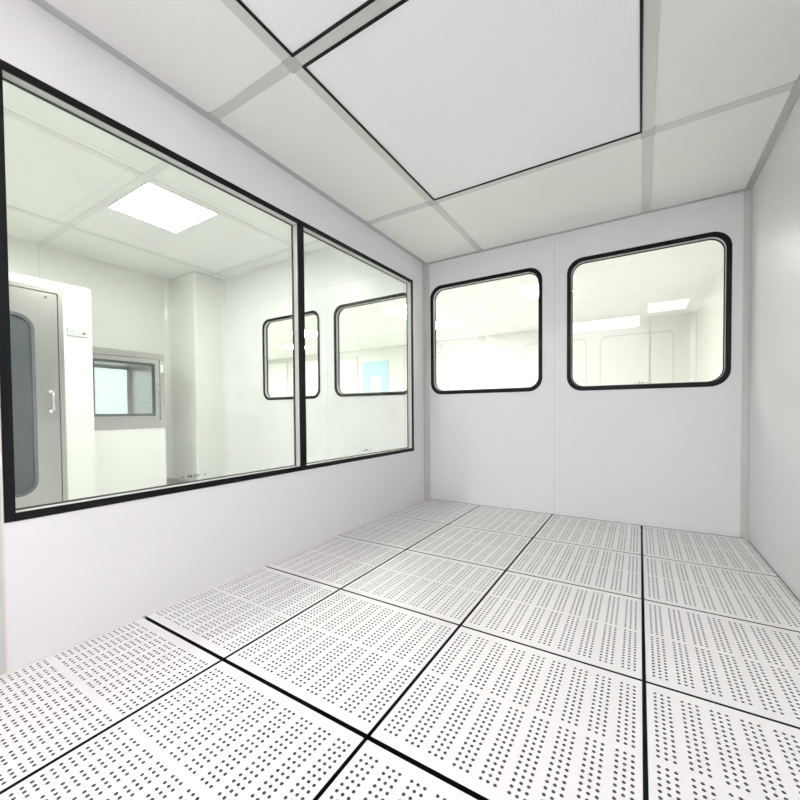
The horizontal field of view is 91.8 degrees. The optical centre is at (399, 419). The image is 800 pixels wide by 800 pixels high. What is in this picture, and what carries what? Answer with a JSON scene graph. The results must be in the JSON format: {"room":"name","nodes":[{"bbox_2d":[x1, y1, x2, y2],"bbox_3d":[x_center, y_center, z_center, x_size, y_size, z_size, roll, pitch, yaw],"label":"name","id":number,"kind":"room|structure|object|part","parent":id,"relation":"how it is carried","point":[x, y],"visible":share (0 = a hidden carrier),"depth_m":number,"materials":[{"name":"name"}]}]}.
{"room":"clean room","nodes":[
{"label":"clean room","id":0,"kind":"room"},
{"bbox_2d":[7,236,166,473],"bbox_3d":[-4.053,-0.410,3.766,0.052,2.970,4.312,0,2,32],"label":"wall","id":1,"kind":"structure","parent":0,"point":[127,305],"depth_m":4.64,"materials":[{"name":"grey paint"}]},
{"bbox_2d":[163,279,173,477],"bbox_3d":[-3.100,-0.450,5.203,0.060,2.870,0.060,0,2,32],"label":"trim","id":2,"kind":"structure","parent":1,"relation":"attached to","point":[166,282],"depth_m":5.21,"materials":[{"name":"white metal"}]},
{"bbox_2d":[3,81,331,279],"bbox_3d":[-2.495,-1.857,2.763,3.641,0.056,4.312,0,2,32],"label":"ceiling","id":3,"kind":"structure","parent":0,"point":[63,172],"depth_m":3.37,"materials":[{"name":"white"}]},
{"bbox_2d":[107,181,217,232],"bbox_3d":[-2.082,-1.851,3.423,0.690,0.008,0.592,0,2,32],"label":"recessed light","id":4,"kind":"object","parent":3,"relation":"in","point":[149,202],"visible":1,"depth_m":3.39,"materials":[{"name":"white plastic"}]},
{"bbox_2d":[0,0,423,674],"bbox_3d":[-0.911,-0.167,1.831,0.052,2.521,4.312,0,2,32],"label":"wall","id":5,"kind":"structure","parent":0,"point":[67,579],"depth_m":1.64,"materials":[{"name":"grey paint"}]},
{"bbox_2d":[0,59,413,522],"bbox_3d":[-0.591,-0.449,2.342,0.049,1.508,2.625,0,2,32],"label":"window","id":6,"kind":"structure","parent":5,"relation":"in","point":[9,73],"depth_m":1.63,"materials":[{"name":"black"}]},
{"bbox_2d":[0,499,423,676],"bbox_3d":[-0.894,0.792,1.817,0.004,0.004,4.262,0,2,32],"label":"trim","id":7,"kind":"structure","parent":5,"relation":"attached to","point":[423,499],"depth_m":1.64,"materials":[{"name":"beige"}]},
{"bbox_2d":[0,499,799,799],"bbox_3d":[0.097,0.958,1.239,2.340,0.321,4.312,0,2,32],"label":"floor","id":8,"kind":"structure","parent":0,"point":[432,649],"depth_m":1.20,"materials":[{"name":"white metal"}]},
{"bbox_3d":[-0.977,0.824,1.185,0.520,0.030,0.588,0,2,32],"label":"panel","id":9,"kind":"part","parent":8,"relation":"part of","materials":[{"name":"plastic"}]},
{"bbox_3d":[-0.496,0.826,0.888,0.589,0.030,0.588,0,2,32],"label":"panel","id":10,"kind":"part","parent":8,"relation":"part of","materials":[{"name":"plastic"}]},
{"bbox_3d":[-0.661,0.809,1.697,0.520,0.030,0.588,0,2,32],"label":"panel","id":11,"kind":"part","parent":8,"relation":"part of","materials":[{"name":"plastic"}]},
{"bbox_3d":[-0.346,0.795,2.207,0.520,0.030,0.591,0,2,32],"label":"panel","id":12,"kind":"part","parent":8,"relation":"part of","materials":[{"name":"plastic"}]},
{"bbox_3d":[-0.180,0.812,1.400,0.589,0.030,0.588,0,2,32],"label":"panel","id":13,"kind":"part","parent":8,"relation":"part of","materials":[{"name":"plastic"}]},
{"bbox_3d":[-0.031,0.782,2.717,0.520,0.030,0.592,0,2,32],"label":"panel","id":14,"kind":"part","parent":8,"relation":"part of","materials":[{"name":"plastic"}]},
{"bbox_3d":[0.014,0.829,0.573,0.589,0.030,0.588,0,2,32],"label":"panel","id":15,"kind":"part","parent":8,"relation":"part of","materials":[{"name":"plastic"}]},
{"bbox_3d":[0.135,0.798,1.909,0.589,0.030,0.591,0,2,32],"label":"panel","id":16,"kind":"part","parent":8,"relation":"part of","materials":[{"name":"plastic"}]},
{"bbox_3d":[0.300,0.767,3.252,0.520,0.030,0.651,0,2,32],"label":"panel","id":17,"kind":"part","parent":8,"relation":"part of","materials":[{"name":"plastic"}]},
{"bbox_3d":[0.450,0.784,2.420,0.589,0.030,0.592,0,2,32],"label":"panel","id":18,"kind":"part","parent":8,"relation":"part of","materials":[{"name":"plastic"}]},
{"bbox_3d":[0.781,0.770,2.955,0.589,0.030,0.651,0,2,32],"label":"panel","id":19,"kind":"part","parent":8,"relation":"part of","materials":[{"name":"plastic"}]},
{"bbox_3d":[0.331,0.815,1.085,0.589,0.030,0.588,0,2,32],"label":"panel","id":20,"kind":"part","parent":8,"relation":"part of","materials":[{"name":"plastic"}]},
{"bbox_3d":[0.645,0.801,1.594,0.589,0.030,0.591,0,2,32],"label":"panel","id":21,"kind":"part","parent":8,"relation":"part of","materials":[{"name":"plastic"}]},
{"bbox_3d":[0.961,0.787,2.104,0.589,0.030,0.592,0,2,32],"label":"panel","id":22,"kind":"part","parent":8,"relation":"part of","materials":[{"name":"plastic"}]},
{"bbox_3d":[1.292,0.773,2.639,0.589,0.030,0.651,0,2,32],"label":"panel","id":23,"kind":"part","parent":8,"relation":"part of","materials":[{"name":"plastic"}]},
{"bbox_3d":[1.790,0.776,2.331,0.562,0.030,0.651,0,2,32],"label":"panel","id":24,"kind":"part","parent":8,"relation":"part of","materials":[{"name":"plastic"}]},
{"bbox_3d":[1.460,0.790,1.796,0.562,0.030,0.592,0,2,32],"label":"panel","id":25,"kind":"part","parent":8,"relation":"part of","materials":[{"name":"plastic"}]},
{"bbox_3d":[1.144,0.804,1.286,0.562,0.030,0.591,0,2,32],"label":"panel","id":26,"kind":"part","parent":8,"relation":"part of","materials":[{"name":"plastic"}]},
{"bbox_3d":[0.829,0.818,0.776,0.562,0.030,0.588,0,2,32],"label":"panel","id":27,"kind":"part","parent":8,"relation":"part of","materials":[{"name":"plastic"}]},
{"bbox_2d":[31,0,799,263],"bbox_3d":[0.078,-1.406,1.186,2.400,0.031,4.312,0,2,32],"label":"ceiling","id":28,"kind":"structure","parent":0,"point":[721,78],"depth_m":1.79,"materials":[{"name":"metal"}]},
{"bbox_3d":[-0.971,-1.390,1.157,0.513,0.008,1.160,0,2,32],"label":"panel","id":29,"kind":"part","parent":28,"relation":"part of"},
{"bbox_2d":[236,0,375,57],"bbox_3d":[-0.229,-1.381,0.699,1.144,0.014,1.152,0,2,32],"label":"panel","id":30,"kind":"object","parent":28,"relation":"attached to","point":[295,25],"visible":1,"depth_m":1.34,"materials":[{"name":"white"}]},
{"bbox_3d":[-0.340,-1.418,2.179,0.513,0.008,1.162,0,2,32],"label":"panel","id":31,"kind":"part","parent":28,"relation":"part of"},
{"bbox_3d":[0.221,-1.443,3.087,0.513,0.008,0.894,0,2,32],"label":"panel","id":32,"kind":"part","parent":28,"relation":"part of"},
{"bbox_2d":[302,0,642,200],"bbox_3d":[0.401,-1.409,1.718,1.144,0.014,1.158,0,2,32],"label":"panel","id":33,"kind":"object","parent":28,"relation":"attached to","point":[462,95],"visible":1,"depth_m":1.61,"materials":[{"name":"white"}]},
{"bbox_3d":[0.964,-1.439,2.628,1.152,0.008,0.894,0,2,32],"label":"panel","id":34,"kind":"part","parent":28,"relation":"part of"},
{"bbox_3d":[1.710,-1.435,2.167,0.523,0.008,0.894,0,2,32],"label":"panel","id":35,"kind":"part","parent":28,"relation":"part of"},
{"bbox_3d":[1.149,-1.410,1.259,0.523,0.008,1.162,0,2,32],"label":"panel","id":36,"kind":"part","parent":28,"relation":"part of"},
{"bbox_2d":[268,313,688,396],"bbox_3d":[-0.081,-0.468,9.386,11.560,2.670,0.052,0,2,32],"label":"wall","id":37,"kind":"structure","parent":0,"point":[678,324],"depth_m":7.80,"materials":[{"name":"grey paint"}]},
{"bbox_2d":[268,361,287,396],"bbox_3d":[-3.782,-0.444,11.634,1.200,2.580,0.022,0,2,32],"label":"door","id":38,"kind":"structure","parent":37,"relation":"in","point":[277,371],"depth_m":11.51,"materials":[{"name":"white"}]},
{"bbox_2d":[305,358,317,395],"bbox_3d":[-2.429,-0.421,10.799,0.780,2.550,0.022,0,2,32],"label":"door","id":39,"kind":"structure","parent":37,"relation":"in","point":[311,365],"depth_m":10.79,"materials":[{"name":"white"}]},
{"bbox_2d":[340,356,357,393],"bbox_3d":[-1.493,-0.391,10.222,0.980,2.500,0.022,0,2,32],"label":"door","id":40,"kind":"structure","parent":37,"relation":"in","point":[348,365],"depth_m":10.09,"materials":[{"name":"white"}]},
{"bbox_2d":[362,360,388,392],"bbox_3d":[-0.608,-0.295,9.677,0.780,2.320,0.022,0,2,32],"label":"door","id":41,"kind":"structure","parent":37,"relation":"in","point":[375,374],"depth_m":9.65,"materials":[{"name":"blue"}]},
{"bbox_2d":[404,352,447,390],"bbox_3d":[0.574,-0.953,8.938,1.140,1.150,0.006,0,2,32],"label":"window","id":42,"kind":"structure","parent":37,"relation":"in","point":[441,357],"depth_m":8.72,"materials":[{"name":"white"}]},
{"bbox_2d":[460,346,511,389],"bbox_3d":[1.794,-0.946,8.184,1.150,1.150,0.006,0,2,32],"label":"window","id":43,"kind":"structure","parent":37,"relation":"in","point":[478,367],"depth_m":8.17,"materials":[{"name":"white"}]},
{"bbox_2d":[525,339,586,386],"bbox_3d":[2.973,-0.939,7.456,1.120,1.150,0.006,0,2,32],"label":"window","id":44,"kind":"structure","parent":37,"relation":"in","point":[579,345],"depth_m":7.27,"materials":[{"name":"white"}]},
{"bbox_2d":[600,330,673,385],"bbox_3d":[4.100,-0.933,6.760,1.110,1.150,0.006,0,2,32],"label":"window","id":45,"kind":"structure","parent":37,"relation":"in","point":[625,359],"depth_m":6.74,"materials":[{"name":"white"}]},
{"bbox_2d":[688,311,696,381],"bbox_3d":[4.754,-0.428,6.311,0.100,2.650,0.100,0,2,32],"label":"trim","id":46,"kind":"structure","parent":37,"relation":"attached to","point":[692,349],"depth_m":6.32,"materials":[{"name":"white"}]},
{"bbox_2d":[225,191,743,537],"bbox_3d":[-0.257,-0.445,3.983,6.280,2.970,0.051,0,2,32],"label":"wall","id":47,"kind":"structure","parent":0,"point":[669,458],"depth_m":3.10,"materials":[{"name":"grey paint"}]},
{"bbox_2d":[170,272,224,480],"bbox_3d":[-2.741,-0.454,5.253,0.620,2.870,0.402,0,2,32],"label":"column","id":48,"kind":"structure","parent":47,"relation":"attached to","point":[196,301],"depth_m":5.06,"materials":[{"name":"white paint"}]},
{"bbox_2d":[221,279,227,475],"bbox_3d":[-2.367,-0.457,5.240,0.030,2.870,0.030,0,2,32],"label":"trim","id":49,"kind":"structure","parent":47,"relation":"attached to","point":[222,280],"depth_m":5.24,"materials":[{"name":"white metal"}]},
{"bbox_2d":[262,311,319,399],"bbox_3d":[-1.291,-0.741,4.615,0.958,0.994,0.058,0,2,32],"label":"window","id":50,"kind":"structure","parent":47,"relation":"in","point":[267,322],"depth_m":4.79,"materials":[{"name":"black"}]},
{"bbox_2d":[334,293,406,396],"bbox_3d":[-0.285,-0.742,3.993,0.984,0.986,0.058,0,2,32],"label":"window","id":51,"kind":"structure","parent":47,"relation":"in","point":[339,308],"depth_m":4.16,"materials":[{"name":"black"}]},
{"bbox_2d":[423,264,430,498],"bbox_3d":[0.249,-0.352,3.617,0.046,2.191,0.046,0,2,32],"label":"trim","id":52,"kind":"structure","parent":47,"relation":"attached to","point":[426,299],"depth_m":3.63,"materials":[{"name":"grey metal"}]},
{"bbox_2d":[430,268,541,393],"bbox_3d":[0.723,-0.731,3.370,0.995,0.995,0.058,0,2,32],"label":"window","id":53,"kind":"structure","parent":47,"relation":"in","point":[533,271],"depth_m":3.34,"materials":[{"name":"black rubber"}]},
{"bbox_2d":[567,232,731,390],"bbox_3d":[1.716,-0.722,2.756,0.977,1.003,0.058,0,2,32],"label":"window","id":54,"kind":"structure","parent":47,"relation":"in","point":[724,239],"depth_m":2.65,"materials":[{"name":"black"}]},
{"bbox_2d":[740,187,752,539],"bbox_3d":[2.174,-0.341,2.434,0.036,2.191,0.036,0,2,32],"label":"trim","id":55,"kind":"structure","parent":47,"relation":"attached to","point":[748,194],"depth_m":2.44,"materials":[{"name":"grey metal"}]},
{"bbox_2d":[268,240,723,359],"bbox_3d":[-1.310,-1.754,7.384,11.560,0.050,4.688,0,2,32],"label":"ceiling","id":56,"kind":"structure","parent":0,"point":[672,280],"depth_m":5.71,"materials":[{"name":"white paint"}]},
{"bbox_2d":[277,344,312,348],"bbox_3d":[-2.531,-1.760,9.366,0.600,0.008,0.600,0,2,32],"label":"recessed light","id":57,"kind":"object","parent":56,"relation":"in","point":[291,345],"visible":0.5,"depth_m":9.29,"materials":[{"name":"white"}]},
{"bbox_2d":[287,329,316,337],"bbox_3d":[-1.865,-1.730,7.780,0.600,0.008,0.600,0,2,32],"label":"recessed light","id":58,"kind":"object","parent":56,"relation":"in","point":[308,333],"visible":0.42,"depth_m":7.75,"materials":[{"name":"white"}]},
{"bbox_2d":[380,304,405,316],"bbox_3d":[0.093,-1.707,6.041,0.600,0.008,0.600,0,2,32],"label":"recessed light","id":59,"kind":"object","parent":56,"relation":"in","point":[400,310],"visible":0.5,"depth_m":6.03,"materials":[{"name":"white"}]},
{"bbox_2d":[436,319,460,328],"bbox_3d":[0.724,-1.735,7.061,0.600,0.008,0.600,0,2,32],"label":"recessed light","id":60,"kind":"object","parent":56,"relation":"in","point":[447,323],"visible":0.5,"depth_m":7.04,"materials":[{"name":"white"}]},
{"bbox_2d":[516,283,573,298],"bbox_3d":[1.898,-1.699,5.043,0.600,0.008,0.600,0,2,32],"label":"recessed light","id":61,"kind":"object","parent":56,"relation":"in","point":[530,291],"visible":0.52,"depth_m":5.08,"materials":[{"name":"white"}]},
{"bbox_2d":[518,284,537,297],"bbox_3d":[1.898,-1.700,5.043,0.580,0.006,0.580,0,2,32],"label":"diffuser","id":62,"kind":"object","parent":61,"relation":"attached to","point":[530,291],"depth_m":5.08,"materials":[{"name":"white"}]},
{"bbox_2d":[697,266,723,381],"bbox_3d":[3.626,-0.400,4.342,0.050,2.700,4.638,0,2,32],"label":"wall","id":63,"kind":"structure","parent":0,"point":[710,311],"depth_m":4.96,"materials":[{"name":"white paint"}]},
{"bbox_2d":[749,96,799,600],"bbox_3d":[1.088,-0.156,0.596,0.050,2.521,4.312,0,2,32],"label":"wall","id":64,"kind":"structure","parent":0,"point":[774,488],"depth_m":1.95,"materials":[{"name":"white paint"}]},
{"bbox_3d":[-2.472,1.059,2.829,3.641,0.050,4.312,0,2,32],"label":"floor","id":65,"kind":"structure","parent":0,"visible":0},
{"bbox_2d":[9,272,95,507],"bbox_3d":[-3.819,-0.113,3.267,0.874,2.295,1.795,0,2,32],"label":"door","id":66,"kind":"structure","parent":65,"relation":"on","point":[51,321],"depth_m":3.56,"materials":[{"name":"white metal"}]},
{"bbox_3d":[-3.390,-0.087,3.282,0.041,2.123,0.790,0,2,32],"label":"door","id":67,"kind":"part","parent":66,"relation":"part of","materials":[{"name":"metal"}]},
{"bbox_3d":[-3.392,-0.082,3.284,0.066,2.216,0.872,0,2,32],"label":"door frame","id":68,"kind":"part","parent":66,"relation":"part of","materials":[{"name":"metal"}]},
{"bbox_3d":[-3.170,-0.167,3.543,0.061,0.218,0.038,0,2,32],"label":"door handle","id":69,"kind":"part","parent":66,"relation":"part of","materials":[{"name":"silver metal"}]},
{"bbox_3d":[-3.081,-0.833,3.714,0.014,0.073,0.165,0,2,32],"label":"control panel","id":70,"kind":"part","parent":66,"relation":"part of","materials":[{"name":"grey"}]},
{"bbox_2d":[92,346,166,495],"bbox_3d":[-3.224,0.123,4.419,0.679,1.762,0.730,0,2,32],"label":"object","id":71,"kind":"object","parent":65,"relation":"on","point":[128,386],"visible":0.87,"depth_m":4.38,"materials":[{"name":"white"}]},
{"bbox_3d":[-3.478,-0.342,4.508,0.030,0.638,0.617,0,2,32],"label":"plate","id":72,"kind":"part","parent":71,"relation":"part of","materials":[{"name":"glass"}]},
{"bbox_3d":[-2.974,-0.340,4.225,0.024,0.690,0.662,0,2,32],"label":"hatch door","id":73,"kind":"part","parent":71,"relation":"part of","materials":[{"name":"metal"}]},
{"bbox_3d":[-2.959,-0.328,4.244,0.030,0.857,0.730,0,2,32],"label":"hatch frame","id":74,"kind":"part","parent":71,"relation":"part of","materials":[{"name":"metal"}]},
{"bbox_2d":[171,478,189,483],"bbox_3d":[-2.824,0.886,5.093,0.620,0.200,0.020,0,2,32],"label":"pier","id":75,"kind":"object","parent":65,"relation":"on","point":[173,480],"visible":0.21,"depth_m":5.16,"materials":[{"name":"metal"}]}
]}

